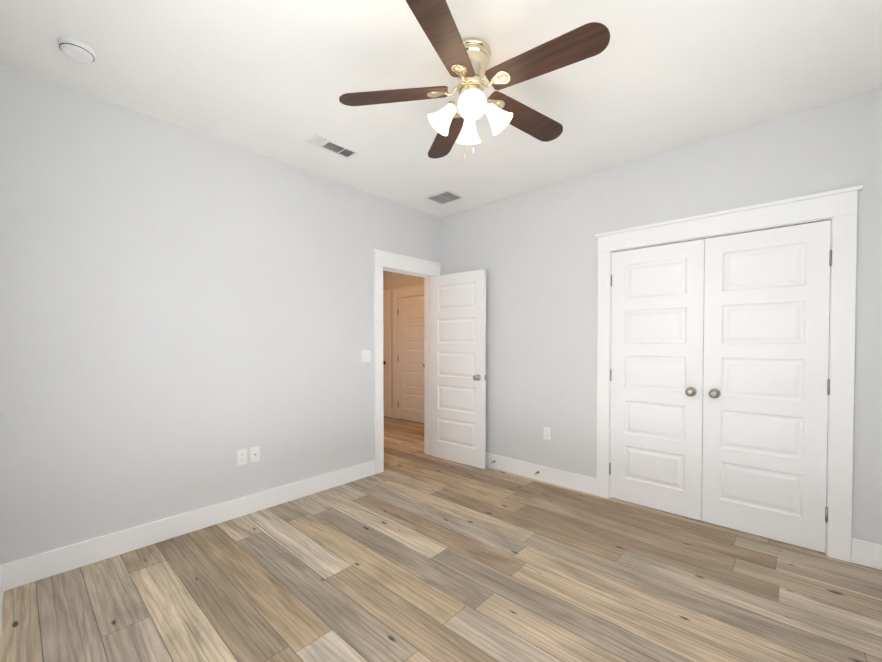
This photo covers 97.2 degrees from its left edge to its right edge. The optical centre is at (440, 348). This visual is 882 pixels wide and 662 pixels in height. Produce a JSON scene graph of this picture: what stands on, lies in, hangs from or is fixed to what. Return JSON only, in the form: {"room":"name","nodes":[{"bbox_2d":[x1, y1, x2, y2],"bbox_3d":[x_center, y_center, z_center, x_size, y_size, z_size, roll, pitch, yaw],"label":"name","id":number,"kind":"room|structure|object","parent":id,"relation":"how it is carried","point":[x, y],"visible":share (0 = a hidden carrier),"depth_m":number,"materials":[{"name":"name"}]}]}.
{"room":"empty bedroom","nodes":[
{"label":"empty bedroom","id":0,"kind":"room"},
{"bbox_2d":[0,64,438,563],"bbox_3d":[-0.869,-0.131,3.671,0.120,2.740,4.730,1,1,42],"label":"wall","id":1,"kind":"structure","parent":0,"point":[186,315],"depth_m":2.54,"materials":[{"name":"paint"}]},
{"bbox_2d":[0,562,7,658],"bbox_3d":[-0.880,1.218,0.740,3.840,0.140,0.016,1,1,42],"label":"baseboard","id":2,"kind":"structure","parent":1,"relation":"attached to","point":[3,567],"depth_m":1.94,"materials":[{"name":"paint"}]},
{"bbox_2d":[8,460,374,589],"bbox_3d":[-1.465,1.181,2.936,0.018,0.140,2.420,1,1,42],"label":"baseboard","id":3,"kind":"structure","parent":1,"relation":"attached to","point":[25,570],"depth_m":2.55,"materials":[{"name":"paint"}]},
{"bbox_2d":[237,448,246,465],"bbox_3d":[-1.487,0.811,2.912,0.008,0.115,0.070,1,1,42],"label":"electrical outlet","id":4,"kind":"object","parent":1,"relation":"attached to","point":[241,456],"visible":1,"depth_m":2.91,"materials":[{"name":"white plastic"}]},
{"bbox_2d":[250,446,259,462],"bbox_3d":[-1.422,0.810,2.978,0.016,0.115,0.070,1,1,42],"label":"outlet","id":5,"kind":"object","parent":1,"relation":"attached to","point":[254,454],"visible":1,"depth_m":2.98,"materials":[{"name":"white plastic"}]},
{"bbox_2d":[361,350,370,361],"bbox_3d":[-0.717,0.073,3.739,0.019,0.115,0.116,1,1,42],"label":"switch plate","id":6,"kind":"object","parent":1,"relation":"attached to","point":[365,355],"visible":1,"depth_m":3.74,"materials":[{"name":"white plastic"}]},
{"bbox_2d":[372,249,441,473],"bbox_3d":[-0.385,0.129,4.208,0.196,2.202,0.976,1,1,42],"label":"door frame","id":7,"kind":"structure","parent":1,"relation":"attached to","point":[382,259],"depth_m":3.87,"materials":[{"name":"paint"}]},
{"bbox_2d":[431,269,485,468],"bbox_3d":[0.169,0.207,4.189,0.734,2.030,0.178,1,1,40],"label":"entry door","id":8,"kind":"structure","parent":1,"relation":"in","point":[458,367],"depth_m":4.15,"materials":[{"name":"paint"}]},
{"bbox_2d":[383,271,423,409],"bbox_3d":[-0.508,-0.178,6.460,3.100,2.740,0.120,1,1,42],"label":"wall","id":9,"kind":"structure","parent":0,"point":[392,280],"depth_m":6.66,"materials":[{"name":"paint"}]},
{"bbox_2d":[383,300,385,415],"bbox_3d":[-1.234,0.160,7.025,0.764,2.030,0.106,1,1,42],"label":"hall door","id":10,"kind":"structure","parent":9,"relation":"in","point":[384,353],"depth_m":6.83,"materials":[{"name":"paint"}]},
{"bbox_2d":[383,289,390,416],"bbox_3d":[-1.235,0.082,7.018,1.006,2.202,0.038,1,1,42],"label":"door frame","id":11,"kind":"structure","parent":9,"relation":"attached to","point":[387,295],"depth_m":6.72,"materials":[{"name":"paint"}]},
{"bbox_2d":[392,285,423,418],"bbox_3d":[-0.458,0.094,6.311,1.006,2.202,0.038,1,1,42],"label":"door frame","id":12,"kind":"structure","parent":9,"relation":"attached to","point":[408,291],"depth_m":6.58,"materials":[{"name":"paint"}]},
{"bbox_2d":[398,296,423,422],"bbox_3d":[-0.457,0.172,6.318,0.764,2.030,0.106,1,1,42],"label":"hall door","id":13,"kind":"structure","parent":9,"relation":"in","point":[410,358],"depth_m":6.37,"materials":[{"name":"paint"}]},
{"bbox_2d":[0,416,881,661],"bbox_3d":[-0.551,1.273,3.405,7.180,0.060,4.730,1,1,42],"label":"floor","id":14,"kind":"structure","parent":0,"point":[413,552],"depth_m":2.05,"materials":[{"name":"brown wood"}]},
{"bbox_2d":[0,0,881,216],"bbox_3d":[-0.551,-1.526,3.359,7.180,0.060,4.730,1,1,42],"label":"ceiling","id":15,"kind":"structure","parent":0,"point":[274,79],"depth_m":2.08,"materials":[{"name":"paint"}]},
{"bbox_2d":[58,37,95,62],"bbox_3d":[-1.782,-1.453,1.904,0.136,0.039,0.136,1,1,42],"label":"smoke detector","id":16,"kind":"object","parent":15,"relation":"attached to","point":[75,49],"visible":1,"depth_m":1.88,"materials":[{"name":"white plastic"}]},
{"bbox_2d":[306,134,359,159],"bbox_3d":[-0.793,-1.484,2.870,0.155,0.008,0.360,1,1,42],"label":"ceiling vent","id":17,"kind":"object","parent":15,"relation":"in","point":[330,146],"visible":1,"depth_m":2.86,"materials":[{"name":"white metal"}]},
{"bbox_2d":[425,190,464,204],"bbox_3d":[0.037,-1.501,3.872,0.300,0.008,0.260,1,1,42],"label":"ceiling vent","id":18,"kind":"object","parent":15,"relation":"in","point":[444,197],"visible":1,"depth_m":3.86,"materials":[{"name":"white metal"}]},
{"bbox_2d":[339,0,609,158],"bbox_3d":[0.187,-1.221,1.917,1.226,0.503,1.257,1,1,42],"label":"fan light","id":19,"kind":"object","parent":15,"relation":"hanging from","point":[465,61],"visible":1,"depth_m":1.84,"materials":[{"name":"brown wood"}]},
{"bbox_2d":[439,88,881,544],"bbox_3d":[1.484,-0.124,3.227,3.960,2.740,0.120,1,1,42],"label":"wall","id":20,"kind":"structure","parent":0,"point":[534,253],"depth_m":3.31,"materials":[{"name":"paint"}]},
{"bbox_2d":[486,453,595,494],"bbox_3d":[0.654,1.165,3.911,1.809,0.140,0.016,1,1,42],"label":"baseboard","id":21,"kind":"structure","parent":20,"relation":"attached to","point":[570,480],"depth_m":3.62,"materials":[{"name":"paint"}]},
{"bbox_2d":[544,427,550,439],"bbox_3d":[0.984,0.790,3.611,0.070,0.115,0.008,1,1,42],"label":"electrical outlet","id":22,"kind":"object","parent":20,"relation":"attached to","point":[547,433],"visible":1,"depth_m":3.60,"materials":[{"name":"white plastic"}]},
{"bbox_2d":[609,239,704,520],"bbox_3d":[1.632,0.227,2.998,0.646,2.030,0.106,1,1,42],"label":"closet door","id":23,"kind":"structure","parent":20,"relation":"in","point":[657,357],"depth_m":2.99,"materials":[{"name":"paint"}]},
{"bbox_2d":[595,185,862,561],"bbox_3d":[1.921,0.220,2.835,1.320,2.065,0.124,1,1,42],"label":"door frame","id":24,"kind":"structure","parent":20,"relation":"attached to","point":[806,222],"depth_m":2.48,"materials":[{"name":"paint"}]},
{"bbox_2d":[702,220,831,552],"bbox_3d":[2.110,0.234,2.563,0.646,2.030,0.106,1,1,42],"label":"closet door","id":25,"kind":"structure","parent":20,"relation":"in","point":[766,386],"depth_m":2.55,"materials":[{"name":"paint"}]},
{"bbox_2d":[851,538,881,569],"bbox_3d":[2.608,1.195,2.133,0.495,0.140,0.018,1,1,42],"label":"baseboard","id":26,"kind":"structure","parent":20,"relation":"attached to","point":[864,553],"depth_m":2.25,"materials":[{"name":"paint"}]}
]}

